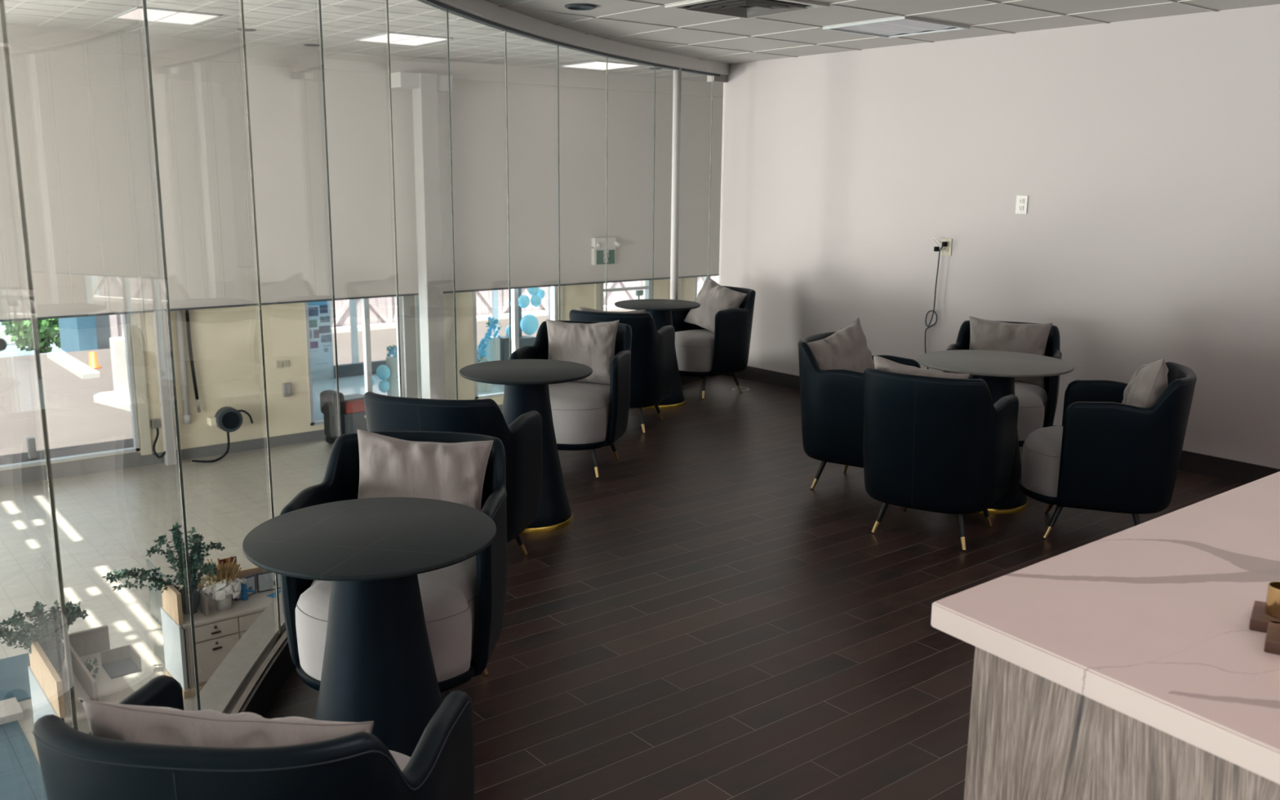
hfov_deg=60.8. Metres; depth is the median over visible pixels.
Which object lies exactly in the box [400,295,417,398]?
column
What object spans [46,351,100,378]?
barrier
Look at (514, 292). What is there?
window
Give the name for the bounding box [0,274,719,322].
trim
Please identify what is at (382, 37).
diffuser
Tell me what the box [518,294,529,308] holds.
balloon
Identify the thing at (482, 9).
trim
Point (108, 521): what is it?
floor
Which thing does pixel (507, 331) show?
balloon
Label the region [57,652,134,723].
countertop
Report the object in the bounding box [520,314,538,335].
balloon
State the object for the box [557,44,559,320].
mullion
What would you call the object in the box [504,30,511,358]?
window
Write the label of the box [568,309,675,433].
tub chair
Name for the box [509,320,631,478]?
tub chair
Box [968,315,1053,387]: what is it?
throw pillow
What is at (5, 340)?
parked car
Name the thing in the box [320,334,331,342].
photo
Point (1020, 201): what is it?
socket
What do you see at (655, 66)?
window
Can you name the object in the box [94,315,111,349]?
shed
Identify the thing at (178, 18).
diffuser
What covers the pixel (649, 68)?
ceiling speaker
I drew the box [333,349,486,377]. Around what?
wall
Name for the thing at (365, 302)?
window
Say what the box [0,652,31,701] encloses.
floor mat
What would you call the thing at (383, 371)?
balloon
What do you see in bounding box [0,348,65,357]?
ground
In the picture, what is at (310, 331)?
photo
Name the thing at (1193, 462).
baseboard
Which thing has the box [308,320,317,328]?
photo
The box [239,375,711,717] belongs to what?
baseboard
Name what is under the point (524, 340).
block
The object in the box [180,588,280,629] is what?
countertop
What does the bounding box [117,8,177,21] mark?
diffuser
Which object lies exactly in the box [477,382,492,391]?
pedestal
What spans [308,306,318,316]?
photo
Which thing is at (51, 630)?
potted plant
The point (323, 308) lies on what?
photo
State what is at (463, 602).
tub chair
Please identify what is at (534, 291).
balloon
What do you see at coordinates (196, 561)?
potted plant
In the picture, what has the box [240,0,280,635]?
window
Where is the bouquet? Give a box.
[198,555,244,609]
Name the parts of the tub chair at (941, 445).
leg, leg, leg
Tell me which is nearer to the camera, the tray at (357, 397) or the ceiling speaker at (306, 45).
the ceiling speaker at (306, 45)
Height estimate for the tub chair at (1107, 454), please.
0.790 m
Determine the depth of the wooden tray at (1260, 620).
1.64 m
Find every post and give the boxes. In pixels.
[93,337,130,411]
[152,309,177,466]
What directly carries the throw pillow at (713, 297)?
on the tub chair at (701, 353)
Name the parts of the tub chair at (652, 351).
leg, leg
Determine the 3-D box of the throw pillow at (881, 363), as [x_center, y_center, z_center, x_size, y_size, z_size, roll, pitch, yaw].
[1.239,0.015,4.882,0.475,0.413,0.173,8,14,32]
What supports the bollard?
on the ground at (77, 424)
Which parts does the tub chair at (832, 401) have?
leg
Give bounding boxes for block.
[499,335,511,359]
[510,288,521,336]
[519,335,535,347]
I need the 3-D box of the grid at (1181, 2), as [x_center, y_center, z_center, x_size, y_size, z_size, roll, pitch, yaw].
[1.871,-1.299,1.928,6.870,0.006,12.012,-9,15,-38]
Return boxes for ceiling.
[0,0,706,81]
[484,0,1279,63]
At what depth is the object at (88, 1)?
15.87 m
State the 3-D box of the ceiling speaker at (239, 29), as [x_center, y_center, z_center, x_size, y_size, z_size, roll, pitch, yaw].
[-5.880,-5.529,16.298,0.272,0.012,0.272,-9,15,-38]
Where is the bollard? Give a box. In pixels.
[26,436,36,458]
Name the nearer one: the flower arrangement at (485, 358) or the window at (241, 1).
the window at (241, 1)
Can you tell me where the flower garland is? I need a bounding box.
[477,330,491,362]
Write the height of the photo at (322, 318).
0.140 m
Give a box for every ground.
[0,308,634,465]
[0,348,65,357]
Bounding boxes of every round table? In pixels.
[242,497,496,756]
[459,359,592,533]
[614,298,700,408]
[916,350,1074,514]
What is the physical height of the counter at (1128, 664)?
0.950 m
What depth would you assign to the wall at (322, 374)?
26.34 m
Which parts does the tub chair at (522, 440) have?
leg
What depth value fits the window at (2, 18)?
1.84 m
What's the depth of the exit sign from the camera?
23.32 m
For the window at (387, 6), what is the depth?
4.84 m
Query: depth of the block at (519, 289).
26.50 m
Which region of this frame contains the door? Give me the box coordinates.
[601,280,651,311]
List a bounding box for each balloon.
[363,376,374,386]
[376,364,390,380]
[377,380,389,392]
[505,324,511,338]
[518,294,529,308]
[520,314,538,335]
[527,287,539,295]
[530,294,541,306]
[537,288,545,298]
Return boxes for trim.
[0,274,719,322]
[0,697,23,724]
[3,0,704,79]
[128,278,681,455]
[349,286,551,364]
[417,0,719,76]
[434,0,728,75]
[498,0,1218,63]
[706,74,728,83]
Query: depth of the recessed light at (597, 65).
20.86 m
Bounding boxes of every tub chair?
[31,675,475,799]
[279,431,507,696]
[363,391,542,555]
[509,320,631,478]
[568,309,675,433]
[671,285,755,399]
[797,331,920,489]
[862,367,1018,551]
[942,320,1062,446]
[1018,361,1196,539]
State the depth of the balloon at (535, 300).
26.07 m
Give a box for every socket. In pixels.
[1018,199,1024,204]
[1018,205,1023,210]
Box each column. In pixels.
[390,71,453,399]
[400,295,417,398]
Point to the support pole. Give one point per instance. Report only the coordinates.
(677, 88)
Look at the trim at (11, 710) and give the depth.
9.80 m
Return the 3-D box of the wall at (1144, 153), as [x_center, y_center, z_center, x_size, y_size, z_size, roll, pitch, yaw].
[4.626,-0.920,4.256,0.200,4.090,12.390,-9,15,-38]
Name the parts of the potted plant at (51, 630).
pot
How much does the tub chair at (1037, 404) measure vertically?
0.790 m
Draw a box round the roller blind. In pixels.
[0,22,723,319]
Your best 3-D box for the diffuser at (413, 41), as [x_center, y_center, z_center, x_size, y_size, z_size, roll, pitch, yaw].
[-3.535,-5.716,17.346,0.490,0.008,1.170,-9,15,-38]
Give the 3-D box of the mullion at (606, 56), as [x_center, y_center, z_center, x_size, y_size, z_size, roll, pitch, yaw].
[-0.067,-1.234,7.867,0.012,2.330,0.694,7,13,28]
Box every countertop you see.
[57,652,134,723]
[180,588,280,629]
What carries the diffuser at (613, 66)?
attached to the recessed light at (597, 65)
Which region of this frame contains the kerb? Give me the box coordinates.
[331,304,624,333]
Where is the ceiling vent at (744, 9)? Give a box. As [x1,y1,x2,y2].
[664,0,829,18]
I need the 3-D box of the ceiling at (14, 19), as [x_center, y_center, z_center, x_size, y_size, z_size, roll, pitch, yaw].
[-0.657,-3.697,7.436,33.000,0.001,25.350,-9,15,-38]
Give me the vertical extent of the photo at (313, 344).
0.160 m
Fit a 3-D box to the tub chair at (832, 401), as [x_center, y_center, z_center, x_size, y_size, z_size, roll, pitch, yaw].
[1.203,0.077,5.785,0.706,0.790,0.623,8,14,33]
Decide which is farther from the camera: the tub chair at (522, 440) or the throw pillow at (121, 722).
the tub chair at (522, 440)
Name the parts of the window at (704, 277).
frame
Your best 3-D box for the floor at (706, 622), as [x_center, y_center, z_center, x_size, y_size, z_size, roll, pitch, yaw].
[1.792,1.161,2.495,6.875,0.020,12.190,-9,15,-38]
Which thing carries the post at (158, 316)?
on the floor at (108, 521)
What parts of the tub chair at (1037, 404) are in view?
seat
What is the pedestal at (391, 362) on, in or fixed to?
on the floor at (108, 521)
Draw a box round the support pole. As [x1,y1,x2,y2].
[670,67,681,299]
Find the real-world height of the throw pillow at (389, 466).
0.396 m
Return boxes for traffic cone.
[88,351,101,368]
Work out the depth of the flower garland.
25.34 m
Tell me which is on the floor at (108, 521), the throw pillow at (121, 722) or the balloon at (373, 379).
the balloon at (373, 379)
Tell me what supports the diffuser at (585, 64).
attached to the recessed light at (597, 65)
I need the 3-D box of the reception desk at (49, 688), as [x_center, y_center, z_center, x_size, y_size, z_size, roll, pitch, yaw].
[-4.575,2.527,9.029,0.650,1.000,1.260,-9,15,-38]
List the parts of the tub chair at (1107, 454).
seat, leg, leg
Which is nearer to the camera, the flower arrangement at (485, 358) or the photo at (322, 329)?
the flower arrangement at (485, 358)
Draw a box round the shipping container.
[57,315,97,351]
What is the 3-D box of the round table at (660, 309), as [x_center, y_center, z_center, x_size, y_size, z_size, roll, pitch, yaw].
[0.123,-0.338,7.936,0.620,0.730,0.620,-9,15,-38]
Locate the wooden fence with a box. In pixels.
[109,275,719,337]
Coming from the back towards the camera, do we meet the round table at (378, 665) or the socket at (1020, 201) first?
the socket at (1020, 201)
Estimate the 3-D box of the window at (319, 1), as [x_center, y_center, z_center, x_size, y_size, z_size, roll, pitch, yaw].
[-1.135,-0.566,4.522,0.012,2.330,0.754,2,12,6]
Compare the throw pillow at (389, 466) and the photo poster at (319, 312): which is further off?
the photo poster at (319, 312)
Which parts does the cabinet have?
guest panel, panel, drawer, cup handle, cup handle, drawer, drawer, drawer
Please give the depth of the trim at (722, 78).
8.70 m
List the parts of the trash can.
red lid, tank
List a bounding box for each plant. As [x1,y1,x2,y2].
[0,599,88,672]
[81,657,98,678]
[101,521,225,614]
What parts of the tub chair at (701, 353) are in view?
seat, leg, leg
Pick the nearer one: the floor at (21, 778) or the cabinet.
the floor at (21, 778)
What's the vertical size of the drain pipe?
2.000 m
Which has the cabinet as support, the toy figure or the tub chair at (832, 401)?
the toy figure
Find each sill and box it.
[186,592,284,712]
[223,624,286,714]
[231,630,287,713]
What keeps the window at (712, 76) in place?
in the wall at (1144, 153)
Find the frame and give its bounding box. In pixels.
[234,571,280,600]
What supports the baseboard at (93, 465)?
attached to the wall at (226, 343)
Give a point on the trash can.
(352, 406)
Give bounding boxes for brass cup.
[1265,581,1279,617]
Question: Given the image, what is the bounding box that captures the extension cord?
[924,241,947,369]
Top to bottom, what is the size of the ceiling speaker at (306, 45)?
0.012 m
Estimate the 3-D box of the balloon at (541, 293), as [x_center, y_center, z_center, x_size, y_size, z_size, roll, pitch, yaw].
[-2.416,-2.567,26.451,0.226,0.260,0.226,-9,15,-38]
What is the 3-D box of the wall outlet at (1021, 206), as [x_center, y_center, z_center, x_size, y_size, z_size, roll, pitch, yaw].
[2.397,-1.227,6.848,0.012,0.116,0.080,-9,15,-38]
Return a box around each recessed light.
[112,6,222,25]
[354,31,453,46]
[559,60,643,70]
[822,17,969,38]
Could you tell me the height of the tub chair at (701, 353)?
0.790 m
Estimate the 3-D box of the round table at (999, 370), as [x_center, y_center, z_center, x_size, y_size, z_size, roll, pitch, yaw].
[1.769,0.163,5.532,0.750,0.730,0.750,-9,15,-38]
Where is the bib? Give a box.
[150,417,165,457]
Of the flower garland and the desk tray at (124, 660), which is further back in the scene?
the flower garland
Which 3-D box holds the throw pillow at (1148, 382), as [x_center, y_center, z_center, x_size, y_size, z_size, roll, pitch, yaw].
[2.285,-0.003,4.963,0.179,0.444,0.496,5,12,20]
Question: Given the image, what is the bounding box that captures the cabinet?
[160,566,280,698]
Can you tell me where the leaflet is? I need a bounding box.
[266,589,280,598]
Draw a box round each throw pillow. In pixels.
[78,697,373,747]
[356,429,493,511]
[546,319,618,385]
[579,306,645,313]
[684,275,746,333]
[807,317,874,373]
[873,355,969,378]
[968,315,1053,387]
[1121,357,1168,407]
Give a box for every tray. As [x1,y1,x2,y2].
[100,644,142,679]
[343,393,364,401]
[1248,600,1279,632]
[1263,620,1279,654]
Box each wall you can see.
[0,277,694,471]
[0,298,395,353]
[311,300,333,380]
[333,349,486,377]
[718,4,1279,468]
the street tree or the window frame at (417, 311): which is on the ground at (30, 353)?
the street tree
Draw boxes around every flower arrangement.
[386,344,397,357]
[478,356,488,362]
[485,316,501,337]
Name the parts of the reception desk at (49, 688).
guest panel, panel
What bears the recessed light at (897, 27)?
in the ceiling at (831, 15)
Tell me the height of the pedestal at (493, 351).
1.140 m
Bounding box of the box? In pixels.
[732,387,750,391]
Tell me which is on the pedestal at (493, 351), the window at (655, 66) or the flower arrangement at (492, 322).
the flower arrangement at (492, 322)
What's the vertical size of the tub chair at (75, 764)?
0.790 m
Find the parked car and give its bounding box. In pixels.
[0,324,58,351]
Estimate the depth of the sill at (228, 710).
3.36 m
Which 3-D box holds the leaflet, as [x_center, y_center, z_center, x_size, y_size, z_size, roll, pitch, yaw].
[-3.578,1.941,10.945,0.200,0.003,0.260,7,13,28]
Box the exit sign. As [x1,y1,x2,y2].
[591,236,621,265]
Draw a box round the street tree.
[0,318,61,353]
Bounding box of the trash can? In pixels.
[320,389,367,444]
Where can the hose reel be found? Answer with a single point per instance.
(228, 419)
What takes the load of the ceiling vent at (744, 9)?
in the ceiling at (831, 15)
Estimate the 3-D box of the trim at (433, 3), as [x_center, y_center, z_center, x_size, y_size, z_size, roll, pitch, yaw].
[-0.237,-1.486,3.213,1.948,0.016,11.187,0,11,-1]
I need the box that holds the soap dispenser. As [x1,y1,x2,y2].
[281,382,291,396]
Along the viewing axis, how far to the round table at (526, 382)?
5.07 m
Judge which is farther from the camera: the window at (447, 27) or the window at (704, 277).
the window at (704, 277)
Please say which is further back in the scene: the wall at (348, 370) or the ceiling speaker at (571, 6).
the wall at (348, 370)
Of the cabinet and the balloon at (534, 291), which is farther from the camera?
the balloon at (534, 291)
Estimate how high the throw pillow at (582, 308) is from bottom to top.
0.372 m
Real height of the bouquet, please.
0.481 m
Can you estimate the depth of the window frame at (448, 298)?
18.38 m
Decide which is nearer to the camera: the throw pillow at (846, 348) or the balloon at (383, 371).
the throw pillow at (846, 348)
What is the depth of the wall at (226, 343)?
19.28 m
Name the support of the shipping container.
on the ground at (30, 353)
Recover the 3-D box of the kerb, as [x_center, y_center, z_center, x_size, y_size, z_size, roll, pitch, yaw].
[-1.033,-3.504,41.255,30.000,0.140,0.350,-9,15,-38]
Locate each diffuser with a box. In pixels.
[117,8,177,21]
[157,12,215,24]
[358,33,418,43]
[389,36,446,45]
[564,62,614,67]
[584,63,638,70]
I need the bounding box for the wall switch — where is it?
[275,360,288,368]
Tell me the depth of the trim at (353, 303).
26.78 m
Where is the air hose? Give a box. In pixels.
[185,310,200,412]
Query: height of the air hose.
1.883 m
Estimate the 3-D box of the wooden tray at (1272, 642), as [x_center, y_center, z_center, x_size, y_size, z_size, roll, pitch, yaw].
[1.026,0.360,1.532,0.255,0.018,0.090,8,14,32]
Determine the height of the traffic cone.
0.420 m
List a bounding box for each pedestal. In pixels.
[386,356,399,396]
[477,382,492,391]
[485,336,500,385]
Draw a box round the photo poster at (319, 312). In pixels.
[307,301,333,370]
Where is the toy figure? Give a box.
[240,577,255,600]
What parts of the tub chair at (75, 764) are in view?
seat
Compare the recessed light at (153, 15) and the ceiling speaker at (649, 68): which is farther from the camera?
the ceiling speaker at (649, 68)
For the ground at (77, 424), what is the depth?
23.32 m
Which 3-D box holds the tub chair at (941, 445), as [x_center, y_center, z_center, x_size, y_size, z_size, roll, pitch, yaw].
[1.377,0.227,5.050,0.623,0.790,0.706,8,14,33]
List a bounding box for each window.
[0,0,77,729]
[0,313,139,470]
[142,0,200,710]
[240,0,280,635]
[304,296,404,425]
[318,0,341,435]
[386,0,401,396]
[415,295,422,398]
[446,9,487,399]
[472,286,556,399]
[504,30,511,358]
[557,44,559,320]
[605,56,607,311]
[652,66,696,298]
[693,275,711,301]
[707,75,722,276]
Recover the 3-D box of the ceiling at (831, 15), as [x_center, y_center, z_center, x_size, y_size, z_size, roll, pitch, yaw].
[1.796,-1.337,1.975,6.920,0.050,12.190,-9,15,-38]
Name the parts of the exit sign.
green panel, doorway pane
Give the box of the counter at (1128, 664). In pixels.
[930,471,1279,799]
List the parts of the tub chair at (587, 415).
seat, leg, leg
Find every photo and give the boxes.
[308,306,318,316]
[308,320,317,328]
[309,329,312,338]
[310,341,318,348]
[313,329,319,337]
[319,304,328,313]
[319,325,330,333]
[320,315,329,322]
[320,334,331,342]
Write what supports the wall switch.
attached to the wall at (226, 343)
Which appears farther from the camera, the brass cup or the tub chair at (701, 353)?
the tub chair at (701, 353)
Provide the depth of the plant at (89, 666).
9.07 m
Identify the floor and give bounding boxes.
[0,362,504,764]
[0,720,47,799]
[263,374,1246,799]
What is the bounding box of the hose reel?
[191,406,253,462]
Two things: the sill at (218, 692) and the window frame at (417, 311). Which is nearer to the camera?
the sill at (218, 692)
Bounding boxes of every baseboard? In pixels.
[0,404,502,486]
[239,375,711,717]
[724,365,1279,484]
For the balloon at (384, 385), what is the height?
0.282 m
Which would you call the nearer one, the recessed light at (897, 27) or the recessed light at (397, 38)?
the recessed light at (897, 27)
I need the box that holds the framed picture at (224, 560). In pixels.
[218,555,237,599]
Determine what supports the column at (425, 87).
on the floor at (108, 521)
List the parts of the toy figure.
arm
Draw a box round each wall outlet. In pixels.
[941,238,952,256]
[1015,195,1028,213]
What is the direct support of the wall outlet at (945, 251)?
attached to the wall at (1144, 153)
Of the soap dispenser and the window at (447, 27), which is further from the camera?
the soap dispenser
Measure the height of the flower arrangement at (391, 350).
0.294 m
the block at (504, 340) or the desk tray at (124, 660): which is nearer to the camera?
the desk tray at (124, 660)
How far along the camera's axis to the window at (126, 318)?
17.95 m
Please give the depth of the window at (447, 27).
5.55 m
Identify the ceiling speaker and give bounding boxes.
[236,28,256,31]
[302,44,319,46]
[564,4,595,10]
[648,67,662,69]
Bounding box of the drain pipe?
[175,310,191,424]
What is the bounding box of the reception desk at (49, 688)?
[27,625,134,744]
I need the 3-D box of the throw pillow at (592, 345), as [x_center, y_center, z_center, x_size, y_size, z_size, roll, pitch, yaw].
[-0.338,-0.272,6.267,0.447,0.385,0.176,3,12,11]

